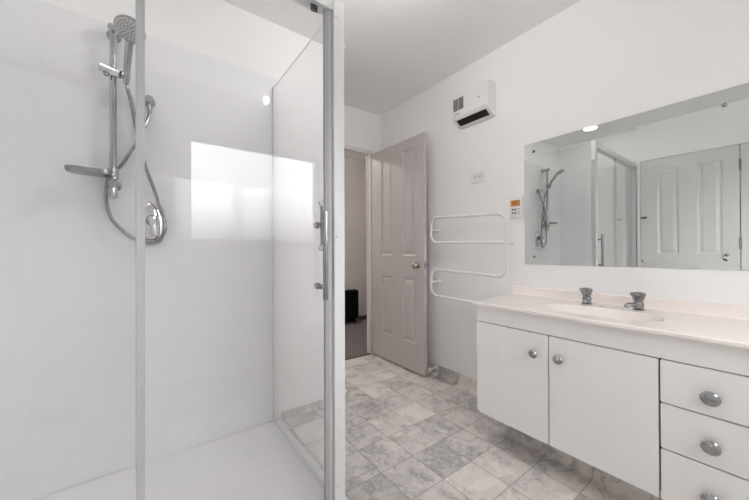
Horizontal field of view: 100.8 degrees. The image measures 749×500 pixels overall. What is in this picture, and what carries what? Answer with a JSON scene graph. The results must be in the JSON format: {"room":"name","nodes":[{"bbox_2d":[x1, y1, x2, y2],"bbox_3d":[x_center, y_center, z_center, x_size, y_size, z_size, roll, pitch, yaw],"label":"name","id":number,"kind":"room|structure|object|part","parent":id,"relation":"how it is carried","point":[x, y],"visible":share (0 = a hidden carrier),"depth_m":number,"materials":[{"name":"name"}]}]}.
{"room":"bathroom","nodes":[
{"label":"bathroom","id":0,"kind":"room"},
{"bbox_2d":[32,0,323,499],"bbox_3d":[-1.167,-0.167,1.874,1.757,2.400,0.686,0,0,-36],"label":"wall","id":1,"kind":"structure","parent":0,"point":[221,30],"depth_m":1.92,"materials":[{"name":"white paint"}]},
{"bbox_2d":[0,0,278,499],"bbox_3d":[-1.091,-0.009,1.499,1.272,2.053,0.006,0,0,-36],"label":"wall panel","id":2,"kind":"object","parent":1,"relation":"attached to","point":[68,274],"visible":1,"depth_m":1.42,"materials":[{"name":"white plastic"}]},
{"bbox_2d":[98,22,130,197],"bbox_3d":[-1.162,-0.620,1.389,0.111,0.777,0.092,0,0,-36],"label":"slide rail","id":3,"kind":"object","parent":2,"relation":"attached to","point":[112,34],"visible":0.9,"depth_m":1.37,"materials":[{"name":"silver metal"}]},
{"bbox_2d":[64,164,118,179],"bbox_3d":[-1.199,-0.338,1.318,0.170,0.052,0.087,0,0,-36],"label":"soap dish","id":4,"kind":"object","parent":3,"relation":"on","point":[111,172],"visible":0.98,"depth_m":1.30,"materials":[{"name":"metal"}]},
{"bbox_3d":[-1.162,-0.622,1.377,0.025,0.735,0.025,0,0,-36],"label":"rail","id":5,"kind":"part","parent":3,"relation":"part of","materials":[{"name":"silver metal"}]},
{"bbox_2d":[113,14,145,84],"bbox_3d":[-1.038,-0.839,1.319,0.106,0.206,0.208,0,0,-36],"label":"shower","id":6,"kind":"object","parent":3,"relation":"attached to","point":[124,25],"visible":0.79,"depth_m":1.29,"materials":[{"name":"silver metal"}]},
{"bbox_3d":[-1.006,-0.901,1.272,0.094,0.052,0.086,0,0,-36],"label":"plate","id":7,"kind":"part","parent":6,"relation":"part of","materials":[{"name":"grey plastic"}]},
{"bbox_3d":[-1.072,-0.815,1.346,0.125,0.157,0.030,0,0,44],"label":"handle","id":8,"kind":"part","parent":6,"relation":"part of","materials":[{"name":"silver metal"}]},
{"bbox_2d":[104,84,166,244],"bbox_3d":[-1.099,-0.387,1.429,0.233,0.724,0.071,0,0,-36],"label":"shower hose","id":9,"kind":"object","parent":6,"relation":"hanging from","point":[106,187],"visible":0.8,"depth_m":1.41,"materials":[{"name":"metal"}]},
{"bbox_2d":[145,95,155,112],"bbox_3d":[-1.078,-0.699,1.480,0.052,0.083,0.046,0,0,-36],"label":"outlet","id":10,"kind":"object","parent":2,"relation":"attached to","point":[150,103],"visible":0.88,"depth_m":1.47,"materials":[{"name":"silver metal"}]},
{"bbox_2d":[145,203,163,243],"bbox_3d":[-1.052,-0.127,1.467,0.096,0.200,0.093,0,0,-36],"label":"shower mixer","id":11,"kind":"object","parent":2,"relation":"attached to","point":[153,219],"visible":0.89,"depth_m":1.48,"materials":[{"name":"metal"}]},
{"bbox_3d":[-1.038,-0.113,1.452,0.044,0.096,0.052,0,0,-36],"label":"lever","id":12,"kind":"part","parent":11,"relation":"part of","materials":[{"name":"silver metal"}]},
{"bbox_2d":[281,399,323,421],"bbox_3d":[-0.579,1.009,2.253,0.427,0.044,0.673,0,0,-36],"label":"baseboard","id":13,"kind":"structure","parent":1,"relation":"attached to","point":[316,405],"depth_m":1.96,"materials":[{"name":"tile"}]},
{"bbox_2d":[344,156,366,315],"bbox_3d":[-0.838,-0.129,4.244,2.900,2.460,0.100,0,0,-36],"label":"wall","id":14,"kind":"structure","parent":0,"point":[354,169],"depth_m":4.60,"materials":[{"name":"white paint"}]},
{"bbox_2d":[345,315,366,321],"bbox_3d":[-0.800,1.014,4.193,2.900,0.057,0.016,0,0,-36],"label":"baseboard","id":15,"kind":"structure","parent":14,"relation":"attached to","point":[362,316],"depth_m":4.62,"materials":[{"name":"wood"}]},
{"bbox_2d":[344,104,380,153],"bbox_3d":[-0.299,-0.166,2.915,0.877,2.400,0.045,0,0,-36],"label":"wall","id":16,"kind":"structure","parent":0,"point":[362,129],"depth_m":3.03,"materials":[{"name":"white paint"}]},
{"bbox_2d":[344,145,372,353],"bbox_3d":[-0.332,0.024,2.888,0.760,2.020,0.055,0,0,-36],"label":"trim","id":17,"kind":"structure","parent":16,"relation":"attached to","point":[349,149],"depth_m":3.08,"materials":[{"name":"white paint"}]},
{"bbox_2d":[372,132,427,375],"bbox_3d":[0.199,0.034,2.792,0.154,1.966,0.731,0,0,-36],"label":"door","id":18,"kind":"structure","parent":17,"relation":"attached to","point":[399,173],"depth_m":2.72,"materials":[{"name":"white paint"}]},
{"bbox_3d":[0.336,0.125,2.526,0.059,0.054,0.054,0,0,-36],"label":"knob","id":19,"kind":"part","parent":18,"relation":"part of","materials":[{"name":"silver metal"}]},
{"bbox_2d":[222,0,580,160],"bbox_3d":[0.109,-1.411,2.036,4.002,0.080,4.870,0,0,-36],"label":"ceiling","id":20,"kind":"structure","parent":0,"point":[395,51],"depth_m":1.96,"materials":[{"name":"white paint"}]},
{"bbox_2d":[281,319,621,499],"bbox_3d":[0.129,1.059,2.010,4.002,0.060,4.830,0,0,-36],"label":"floor","id":21,"kind":"structure","parent":0,"point":[410,435],"depth_m":1.62,"materials":[{"name":"tile"}]},
{"bbox_2d":[33,418,346,499],"bbox_3d":[-0.840,1.014,1.161,1.271,0.030,0.826,0,0,-36],"label":"shower tray","id":22,"kind":"object","parent":21,"relation":"on","point":[259,462],"visible":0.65,"depth_m":1.39,"materials":[{"name":"white plastic"}]},
{"bbox_2d":[135,0,345,499],"bbox_3d":[-0.844,0.018,1.158,1.262,1.989,0.835,0,0,-36],"label":"shower enclosure","id":23,"kind":"object","parent":22,"relation":"on","point":[331,224],"visible":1,"depth_m":1.19,"materials":[{"name":"white metal"}]},
{"bbox_3d":[-0.366,1.002,1.534,0.020,0.022,0.749,0,0,-36],"label":"sill","id":24,"kind":"part","parent":23,"relation":"part of","materials":[{"name":"white metal"}]},
{"bbox_3d":[-0.215,0.139,1.189,0.026,0.026,0.036,0,0,-36],"label":"knob","id":25,"kind":"part","parent":23,"relation":"part of","materials":[{"name":"silver metal"}]},
{"bbox_3d":[-0.216,-0.095,1.190,0.026,0.026,0.036,0,0,-36],"label":"knob","id":26,"kind":"part","parent":23,"relation":"part of","materials":[{"name":"silver metal"}]},
{"bbox_3d":[-0.204,-0.093,1.199,0.012,0.183,0.031,0,0,-20],"label":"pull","id":27,"kind":"part","parent":23,"relation":"part of","materials":[{"name":"silver metal"}]},
{"bbox_3d":[-0.180,0.079,1.142,0.019,0.210,0.019,0,0,-36],"label":"pull handle","id":28,"kind":"part","parent":23,"relation":"part of","materials":[{"name":"metal"}]},
{"bbox_3d":[-0.146,0.010,1.215,0.046,1.973,0.037,0,0,-36],"label":"corner post","id":29,"kind":"part","parent":23,"relation":"part of","materials":[{"name":"white metal"}]},
{"bbox_2d":[345,289,358,323],"bbox_3d":[-0.448,0.806,4.334,0.456,0.472,0.180,0,0,-36],"label":"heater","id":30,"kind":"object","parent":21,"relation":"on","point":[351,296],"visible":0.45,"depth_m":4.36,"materials":[{"name":"black metal"}]},
{"bbox_2d":[345,353,369,359],"bbox_3d":[-0.326,1.031,2.876,0.695,0.006,0.034,0,0,-36],"label":"trim","id":31,"kind":"structure","parent":21,"relation":"on","point":[366,353],"depth_m":2.99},
{"bbox_3d":[1.225,0.946,1.332,0.310,0.152,1.385,0,0,-36],"label":"trim","id":32,"kind":"structure","parent":21,"relation":"on","visible":0},
{"bbox_2d":[477,306,748,499],"bbox_3d":[1.147,0.582,1.268,0.506,0.576,1.371,0,0,-36],"label":"vanity cabinet","id":33,"kind":"object","parent":32,"relation":"on","point":[667,417],"visible":0.99,"depth_m":1.16,"materials":[{"name":"white wood"}]},
{"bbox_3d":[0.674,0.630,1.541,0.016,0.486,0.369,0,0,-36],"label":"door","id":34,"kind":"part","parent":33,"relation":"part of","materials":[{"name":"white paint"}]},
{"bbox_3d":[0.731,0.478,1.427,0.028,0.040,0.040,0,0,-36],"label":"knob","id":35,"kind":"part","parent":33,"relation":"part of","materials":[{"name":"silver metal"}]},
{"bbox_3d":[0.795,0.475,1.341,0.028,0.040,0.040,0,0,-36],"label":"knob","id":36,"kind":"part","parent":33,"relation":"part of","materials":[{"name":"silver metal"}]},
{"bbox_3d":[0.896,0.628,1.241,0.016,0.486,0.366,0,0,-36],"label":"door","id":37,"kind":"part","parent":33,"relation":"part of","materials":[{"name":"white paint"}]},
{"bbox_2d":[472,285,748,348],"bbox_3d":[1.134,0.301,1.286,0.509,0.149,1.453,0,0,-36],"label":"benchtop","id":38,"kind":"object","parent":33,"relation":"on","point":[721,324],"visible":0.9,"depth_m":1.34,"materials":[{"name":"beige stone"}]},
{"bbox_2d":[579,287,592,304],"bbox_3d":[1.088,0.236,1.585,0.056,0.084,0.096,0,0,19],"label":"tap","id":39,"kind":"object","parent":38,"relation":"on","point":[586,292],"visible":1,"depth_m":1.58,"materials":[{"name":"metal"}]},
{"bbox_3d":[1.102,0.220,1.605,0.055,0.050,0.059,0,0,-36],"label":"handle","id":40,"kind":"part","parent":39,"relation":"part of","materials":[{"name":"metal"}]},
{"bbox_2d":[624,292,645,310],"bbox_3d":[1.201,0.235,1.437,0.092,0.084,0.058,0,0,14],"label":"tap","id":41,"kind":"object","parent":38,"relation":"on","point":[638,297],"visible":1,"depth_m":1.42,"materials":[{"name":"metal"}]},
{"bbox_3d":[1.188,0.255,1.428,0.073,0.026,0.022,0,0,-8],"label":"spout","id":42,"kind":"part","parent":41,"relation":"part of","materials":[{"name":"metal"}]},
{"bbox_3d":[1.226,0.218,1.437,0.055,0.050,0.059,0,0,-36],"label":"handle","id":43,"kind":"part","parent":41,"relation":"part of","materials":[{"name":"metal"}]},
{"bbox_3d":[0.973,0.337,1.141,0.018,0.086,1.371,0,0,-36],"label":"rail","id":44,"kind":"part","parent":33,"relation":"part of","materials":[{"name":"white paint"}]},
{"bbox_3d":[1.081,0.456,0.991,0.016,0.146,0.246,0,0,-36],"label":"drawer","id":45,"kind":"part","parent":33,"relation":"part of","materials":[{"name":"white paint"}]},
{"bbox_3d":[1.082,0.782,0.990,0.016,0.175,0.246,0,0,-36],"label":"drawer","id":46,"kind":"part","parent":33,"relation":"part of","materials":[{"name":"white paint"}]},
{"bbox_3d":[1.082,0.612,0.990,0.016,0.153,0.246,0,0,-36],"label":"drawer","id":47,"kind":"part","parent":33,"relation":"part of","materials":[{"name":"white paint"}]},
{"bbox_3d":[1.064,0.792,0.978,0.028,0.047,0.047,0,0,-36],"label":"knob","id":48,"kind":"part","parent":33,"relation":"part of","materials":[{"name":"silver metal"}]},
{"bbox_3d":[1.062,0.470,0.979,0.028,0.047,0.047,0,0,-36],"label":"knob","id":49,"kind":"part","parent":33,"relation":"part of","materials":[{"name":"silver metal"}]},
{"bbox_3d":[1.063,0.624,0.979,0.028,0.047,0.047,0,0,-36],"label":"knob","id":50,"kind":"part","parent":33,"relation":"part of","materials":[{"name":"silver metal"}]},
{"bbox_2d":[381,0,748,379],"bbox_3d":[1.096,-0.145,1.852,0.100,2.460,3.413,0,0,-36],"label":"wall","id":51,"kind":"structure","parent":0,"point":[591,63],"depth_m":1.86,"materials":[{"name":"white paint"}]},
{"bbox_2d":[428,365,437,371],"bbox_3d":[0.475,0.969,2.530,0.086,0.040,0.040,0,0,-36],"label":"door stop","id":52,"kind":"object","parent":51,"relation":"attached to","point":[435,367],"visible":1,"depth_m":2.53,"materials":[{"name":"white plastic"}]},
{"bbox_2d":[427,361,476,394],"bbox_3d":[0.494,0.987,2.543,0.047,0.084,1.472,0,0,-36],"label":"baseboard","id":53,"kind":"structure","parent":51,"relation":"attached to","point":[467,383],"depth_m":2.40,"materials":[{"name":"tile"}]},
{"bbox_2d":[430,212,513,303],"bbox_3d":[0.677,0.061,2.249,0.101,0.654,0.671,0,0,-36],"label":"heated towel rail","id":54,"kind":"object","parent":51,"relation":"attached to","point":[506,242],"visible":0.93,"depth_m":2.19,"materials":[{"name":"white metal"}]},
{"bbox_2d":[453,79,495,128],"bbox_3d":[0.703,-1.035,2.209,0.102,0.235,0.295,0,0,-36],"label":"heater","id":55,"kind":"object","parent":51,"relation":"attached to","point":[476,104],"visible":1,"depth_m":2.16,"materials":[{"name":"white plastic"}]},
{"bbox_2d":[453,99,457,111],"bbox_3d":[0.596,-1.061,2.274,0.004,0.087,0.040,0,0,-36],"label":"grille","id":56,"kind":"object","parent":55,"relation":"attached to","point":[455,101],"depth_m":2.27,"materials":[{"name":"grey plastic"}]},
{"bbox_2d":[458,96,462,109],"bbox_3d":[0.624,-1.061,2.237,0.003,0.087,0.043,0,0,-36],"label":"grille","id":57,"kind":"object","parent":55,"relation":"attached to","point":[460,98],"depth_m":2.24,"materials":[{"name":"grey plastic"}]},
{"bbox_2d":[457,109,489,125],"bbox_3d":[0.699,-0.942,2.205,0.051,0.034,0.245,0,0,-36],"label":"outlet","id":58,"kind":"object","parent":55,"relation":"attached to","point":[473,116],"depth_m":2.20,"materials":[{"name":"black plastic"}]},
{"bbox_2d":[471,170,485,183],"bbox_3d":[0.744,-0.524,2.229,0.014,0.077,0.117,0,0,-36],"label":"light switch","id":59,"kind":"object","parent":51,"relation":"attached to","point":[476,177],"visible":1,"depth_m":2.22,"materials":[{"name":"white plastic"}]},
{"bbox_2d":[510,196,522,218],"bbox_3d":[0.913,-0.271,1.996,0.020,0.138,0.084,0,0,-36],"label":"control panel","id":60,"kind":"object","parent":51,"relation":"attached to","point":[516,203],"visible":1,"depth_m":1.99,"materials":[{"name":"white plastic"}]},
{"bbox_2d":[480,418,662,499],"bbox_3d":[1.189,0.946,1.338,0.362,0.150,1.437,0,0,-36],"label":"trim","id":61,"kind":"structure","parent":51,"relation":"attached to","point":[624,490],"depth_m":1.45,"materials":[{"name":"stone"}]},
{"bbox_2d":[524,83,748,270],"bbox_3d":[1.338,-0.290,1.433,0.006,0.749,1.310,0,0,-36],"label":"wall mirror","id":62,"kind":"object","parent":51,"relation":"attached to","point":[667,186],"visible":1,"depth_m":1.48,"materials":[{"name":"silver glass"}]}
]}

